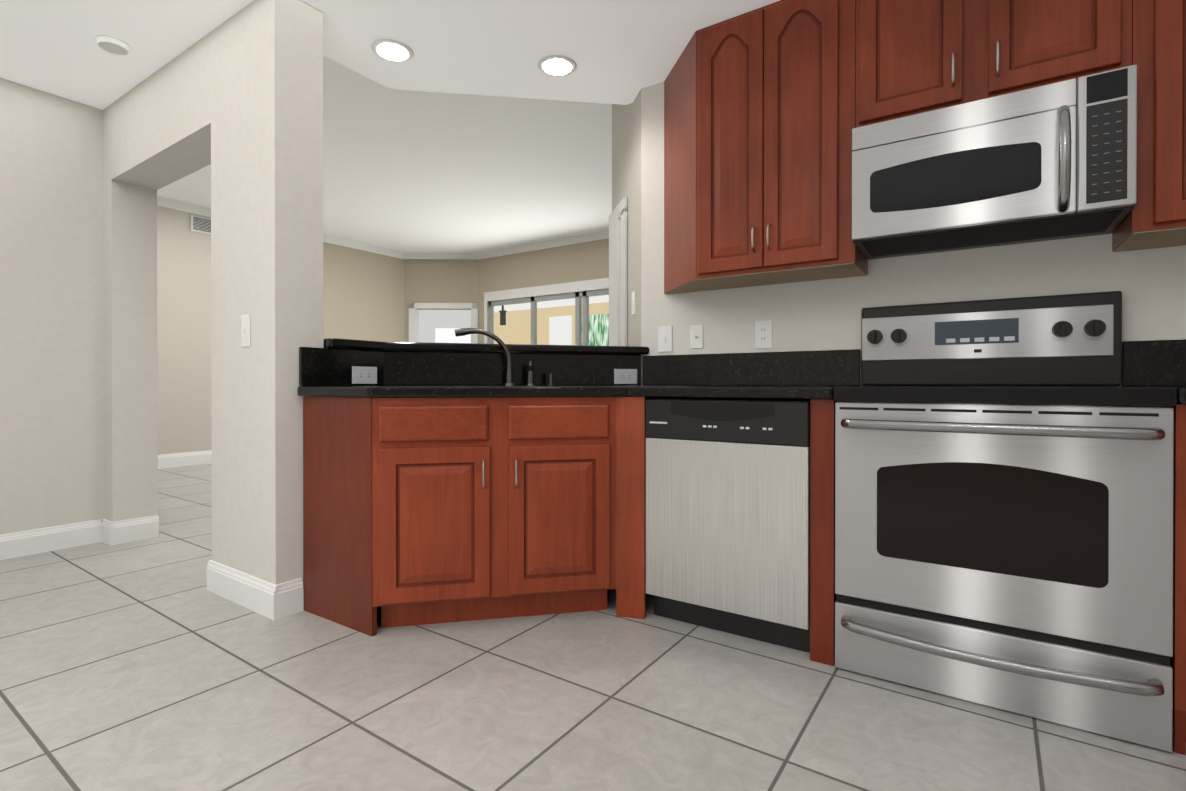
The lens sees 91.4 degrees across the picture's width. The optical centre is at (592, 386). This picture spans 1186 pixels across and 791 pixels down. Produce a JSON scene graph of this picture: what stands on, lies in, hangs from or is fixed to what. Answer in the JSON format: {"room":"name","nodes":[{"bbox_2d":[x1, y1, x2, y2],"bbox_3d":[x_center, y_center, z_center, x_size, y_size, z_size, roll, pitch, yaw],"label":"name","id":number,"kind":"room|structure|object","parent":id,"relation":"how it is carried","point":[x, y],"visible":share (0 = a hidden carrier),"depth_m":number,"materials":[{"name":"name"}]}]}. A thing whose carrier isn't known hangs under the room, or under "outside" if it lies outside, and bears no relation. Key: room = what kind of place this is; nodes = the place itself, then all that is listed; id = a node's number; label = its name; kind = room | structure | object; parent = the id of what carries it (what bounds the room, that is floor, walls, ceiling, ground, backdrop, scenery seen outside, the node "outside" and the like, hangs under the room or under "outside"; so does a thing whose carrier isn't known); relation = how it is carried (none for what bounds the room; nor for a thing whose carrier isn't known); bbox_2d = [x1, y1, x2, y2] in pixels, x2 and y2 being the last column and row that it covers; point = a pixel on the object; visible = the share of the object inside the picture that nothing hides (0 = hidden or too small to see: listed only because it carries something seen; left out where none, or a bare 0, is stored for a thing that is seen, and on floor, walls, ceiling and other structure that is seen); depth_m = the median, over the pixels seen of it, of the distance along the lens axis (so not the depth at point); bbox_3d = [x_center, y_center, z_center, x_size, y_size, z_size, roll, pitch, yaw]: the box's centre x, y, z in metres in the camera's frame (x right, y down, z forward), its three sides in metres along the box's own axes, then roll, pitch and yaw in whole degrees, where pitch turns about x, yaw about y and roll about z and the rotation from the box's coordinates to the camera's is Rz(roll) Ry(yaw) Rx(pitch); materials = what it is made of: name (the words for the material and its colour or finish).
{"room":"kitchen","nodes":[
{"label":"kitchen","id":0,"kind":"room"},
{"bbox_2d":[352,366,376,383],"bbox_3d":[-1.015,-0.049,2.579,0.008,0.077,0.125,0,0,33],"label":"electrical outlet plate","id":1,"kind":"object","parent":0,"point":[360,375],"depth_m":2.57,"materials":[{"name":"grey plastic"}]},
{"bbox_2d":[0,0,779,252],"bbox_3d":[-0.817,-1.826,2.646,10.900,0.540,9.900,0,0,33],"label":"ceiling","id":2,"kind":"structure","parent":0,"point":[470,126],"depth_m":3.11,"materials":[{"name":"white paint"}]},
{"bbox_2d":[96,35,129,54],"bbox_3d":[-2.235,-1.585,2.697,0.124,0.026,0.124,0,0,33],"label":"smoke detector","id":3,"kind":"object","parent":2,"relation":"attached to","point":[112,45],"visible":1,"depth_m":2.68,"materials":[{"name":"white plastic"}]},
{"bbox_2d":[371,39,413,61],"bbox_3d":[-0.939,-1.568,2.716,0.189,0.010,0.189,0,0,27],"label":"recessed light","id":4,"kind":"object","parent":2,"relation":"in","point":[391,50],"depth_m":2.70,"materials":[{"name":"white"}]},
{"bbox_2d":[538,55,576,76],"bbox_3d":[-0.174,-1.556,2.821,0.189,0.010,0.189,0,0,27],"label":"recessed light","id":5,"kind":"object","parent":2,"relation":"in","point":[552,65],"depth_m":2.80,"materials":[{"name":"white"}]},
{"bbox_2d":[664,0,867,293],"bbox_3d":[0.660,-1.010,2.544,0.949,1.087,0.360,0,0,33],"label":"upper cabinet","id":6,"kind":"object","parent":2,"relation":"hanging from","point":[759,114],"visible":1,"depth_m":2.36,"materials":[{"name":"brown wood"}]},
{"bbox_2d":[1112,0,1185,251],"bbox_3d":[2.111,-1.006,1.604,0.962,1.087,0.326,0,0,33],"label":"upper cabinet","id":7,"kind":"object","parent":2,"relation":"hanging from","point":[1155,217],"visible":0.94,"depth_m":1.71,"materials":[{"name":"brown wood"}]},
{"bbox_2d":[494,295,608,345],"bbox_3d":[-0.536,-0.712,9.329,4.800,3.200,1.350,0,0,33],"label":"patio","id":8,"kind":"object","parent":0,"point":[555,322],"visible":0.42,"depth_m":10.16,"materials":[{"name":"painted stucco"},{"name":"glass"}]},
{"bbox_2d":[0,463,1185,790],"bbox_3d":[-0.225,0.934,3.824,11.400,0.050,12.700,0,0,33],"label":"floor","id":9,"kind":"structure","parent":0,"point":[146,665],"depth_m":1.65,"materials":[{"name":"tile"}]},
{"bbox_2d":[303,396,370,635],"bbox_3d":[-0.624,0.477,2.801,0.448,0.872,1.347,0,0,33],"label":"base cabinet","id":10,"kind":"object","parent":9,"relation":"on","point":[336,430],"depth_m":2.23,"materials":[{"name":"brown wood"}]},
{"bbox_2d":[297,347,628,396],"bbox_3d":[-0.535,-0.060,2.299,1.160,0.200,0.660,0,0,33],"label":"countertop","id":11,"kind":"structure","parent":10,"relation":"on","point":[327,372],"depth_m":2.69,"materials":[{"name":"black stone"}]},
{"bbox_2d":[455,328,554,385],"bbox_3d":[-0.411,-0.137,2.733,0.473,0.269,0.054,0,0,-15],"label":"faucet","id":12,"kind":"object","parent":11,"relation":"on","point":[501,343],"visible":1,"depth_m":2.72,"materials":[{"name":"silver metal"}]},
{"bbox_2d":[629,349,860,398],"bbox_3d":[0.159,-0.061,2.665,1.905,0.200,0.718,0,0,33],"label":"countertop","id":13,"kind":"structure","parent":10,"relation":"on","point":[788,374],"depth_m":2.60,"materials":[{"name":"black stone"}]},
{"bbox_2d":[324,338,648,354],"bbox_3d":[-0.479,-0.184,2.871,1.143,0.042,1.430,0,0,33],"label":"bar","id":14,"kind":"object","parent":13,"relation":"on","point":[340,343],"visible":0.62,"depth_m":2.76,"materials":[{"name":"black stone"}]},
{"bbox_2d":[419,310,470,342],"bbox_3d":[-2.400,-0.238,9.538,1.100,2.250,0.050,0,0,-1],"label":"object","id":15,"kind":"object","parent":9,"relation":"on","point":[438,326],"visible":0.14,"depth_m":9.54,"materials":[{"name":"white"}]},
{"bbox_2d":[371,396,679,636],"bbox_3d":[-0.171,0.478,2.501,0.638,0.872,1.347,0,0,33],"label":"base cabinet","id":16,"kind":"object","parent":9,"relation":"on","point":[424,510],"depth_m":2.15,"materials":[{"name":"brown wood"}]},
{"bbox_2d":[503,396,622,617],"bbox_3d":[-0.359,0.479,2.217,0.663,0.872,0.667,0,0,33],"label":"base cabinet","id":17,"kind":"object","parent":9,"relation":"on","point":[563,456],"depth_m":2.24,"materials":[{"name":"brown wood"}]},
{"bbox_2d":[645,397,809,652],"bbox_3d":[0.633,0.482,2.355,0.612,0.865,0.639,0,0,33],"label":"dishwasher","id":18,"kind":"object","parent":9,"relation":"on","point":[727,515],"visible":0.92,"depth_m":2.08,"materials":[{"name":"silver metal"}]},
{"bbox_2d":[810,399,836,665],"bbox_3d":[0.927,0.479,2.172,0.074,0.873,0.620,0,0,33],"label":"cabinet filler","id":19,"kind":"object","parent":9,"relation":"on","point":[823,597],"visible":0.36,"depth_m":1.91,"materials":[{"name":"brown wood"}]},
{"bbox_2d":[833,291,1176,751],"bbox_3d":[1.267,0.299,1.898,0.805,1.235,0.712,0,0,33],"label":"stove","id":20,"kind":"object","parent":9,"relation":"on","point":[1004,479],"visible":0.98,"depth_m":1.65,"materials":[{"name":"silver metal"}]},
{"bbox_2d":[1170,403,1185,754],"bbox_3d":[2.012,0.482,1.437,0.938,0.873,0.700,0,0,33],"label":"base cabinet","id":21,"kind":"object","parent":9,"relation":"on","point":[1178,661],"visible":0.24,"depth_m":1.45,"materials":[{"name":"brown wood"}]},
{"bbox_2d":[1121,339,1185,403],"bbox_3d":[2.020,-0.055,1.449,0.940,0.195,0.693,0,0,33],"label":"countertop","id":22,"kind":"structure","parent":21,"relation":"on","point":[1150,362],"depth_m":1.93,"materials":[{"name":"black stone"}]},
{"bbox_2d":[0,0,1185,584],"bbox_3d":[-0.805,-0.561,2.631,10.958,2.950,9.980,0,0,33],"label":"wall","id":23,"kind":"structure","parent":0,"point":[126,304],"depth_m":3.02,"materials":[{"name":"paint"}]},
{"bbox_2d":[0,519,111,559],"bbox_3d":[-4.066,0.852,1.592,0.016,0.132,4.340,0,0,33],"label":"baseboard","id":24,"kind":"structure","parent":23,"relation":"attached to","point":[36,541],"depth_m":3.21,"materials":[{"name":"white wood"}]},
{"bbox_2d":[112,518,139,533],"bbox_3d":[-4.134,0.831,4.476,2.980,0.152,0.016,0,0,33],"label":"baseboard","id":25,"kind":"structure","parent":23,"relation":"attached to","point":[130,526],"depth_m":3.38,"materials":[{"name":"white wood"}]},
{"bbox_2d":[158,450,211,468],"bbox_3d":[-4.166,0.820,7.168,0.016,0.152,4.470,0,0,33],"label":"baseboard","id":26,"kind":"structure","parent":23,"relation":"attached to","point":[199,457],"depth_m":6.51,"materials":[{"name":"white wood"}]},
{"bbox_2d":[190,215,210,234],"bbox_3d":[-4.459,-1.852,6.716,0.014,0.180,0.370,0,0,33],"label":"air vent","id":27,"kind":"object","parent":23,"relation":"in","point":[200,224],"visible":0.58,"depth_m":6.64,"materials":[{"name":"white metal"}]},
{"bbox_2d":[241,314,250,346],"bbox_3d":[-1.445,-0.231,2.407,0.070,0.134,0.012,0,0,33],"label":"light switch","id":28,"kind":"object","parent":23,"relation":"attached to","point":[245,319],"depth_m":2.40,"materials":[{"name":"grey plastic"}]},
{"bbox_2d":[206,560,291,619],"bbox_3d":[-1.483,0.848,2.440,0.595,0.132,0.036,0,0,33],"label":"baseboard","id":29,"kind":"structure","parent":23,"relation":"attached to","point":[269,600],"depth_m":2.37,"materials":[{"name":"white wood"}]},
{"bbox_2d":[157,196,608,259],"bbox_3d":[-1.099,-2.005,5.518,6.940,0.085,5.120,0,0,33],"label":"crown molding","id":30,"kind":"structure","parent":23,"relation":"attached to","point":[206,211],"depth_m":8.27,"materials":[{"name":"white"}]},
{"bbox_2d":[409,303,477,342],"bbox_3d":[-2.336,-0.206,9.110,1.070,2.190,0.170,0,0,-1],"label":"door frame","id":31,"kind":"structure","parent":23,"relation":"attached to","point":[414,322],"depth_m":9.03,"materials":[{"name":"white"}]},
{"bbox_2d":[484,278,608,345],"bbox_3d":[-0.424,-0.278,8.195,2.960,2.340,0.100,0,0,33],"label":"window","id":32,"kind":"structure","parent":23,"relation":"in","point":[581,292],"depth_m":8.26,"materials":[{"name":"white"}]},
{"bbox_2d":[609,197,626,345],"bbox_3d":[0.144,-0.085,3.489,0.028,1.990,0.390,0,0,-12],"label":"door frame","id":33,"kind":"structure","parent":23,"relation":"attached to","point":[618,276],"depth_m":3.42,"materials":[{"name":"grey"}]},
{"bbox_2d":[632,291,635,315],"bbox_3d":[0.219,-0.453,3.166,0.012,0.130,0.070,0,0,-11],"label":"electrical outlet plate","id":34,"kind":"object","parent":23,"relation":"attached to","point":[634,292],"depth_m":3.16,"materials":[{"name":"grey plastic"}]},
{"bbox_2d":[658,326,671,351],"bbox_3d":[0.366,-0.241,2.953,0.080,0.131,0.011,0,0,33],"label":"light switch","id":35,"kind":"object","parent":23,"relation":"attached to","point":[664,332],"depth_m":2.95,"materials":[{"name":"grey plastic"}]},
{"bbox_2d":[690,325,702,348],"bbox_3d":[0.510,-0.245,2.857,0.068,0.115,0.013,0,0,33],"label":"electrical outlet plate","id":36,"kind":"object","parent":23,"relation":"attached to","point":[696,331],"depth_m":2.86,"materials":[{"name":"grey plastic"}]},
{"bbox_2d":[755,320,771,348],"bbox_3d":[0.788,-0.240,2.676,0.079,0.130,0.008,0,0,33],"label":"electrical outlet plate","id":37,"kind":"object","parent":23,"relation":"attached to","point":[763,339],"depth_m":2.67,"materials":[{"name":"grey plastic"}]},
{"bbox_2d":[856,0,1131,127],"bbox_3d":[1.378,-1.246,2.068,0.770,0.611,0.360,0,0,33],"label":"upper cabinet","id":38,"kind":"object","parent":23,"relation":"attached to","point":[913,57],"visible":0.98,"depth_m":1.97,"materials":[{"name":"brown wood"}]},
{"bbox_2d":[852,65,1136,259],"bbox_3d":[1.349,-0.732,2.027,0.766,0.408,0.460,0,0,33],"label":"microwave","id":39,"kind":"object","parent":38,"relation":"attached to","point":[1055,161],"visible":1,"depth_m":1.88,"materials":[{"name":"silver metal"}]},
{"bbox_2d":[614,369,636,383],"bbox_3d":[0.169,-0.051,2.986,0.125,0.077,0.010,0,0,-15],"label":"electrical outlet plate","id":40,"kind":"object","parent":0,"point":[621,376],"depth_m":2.98,"materials":[{"name":"grey plastic"}]}
]}

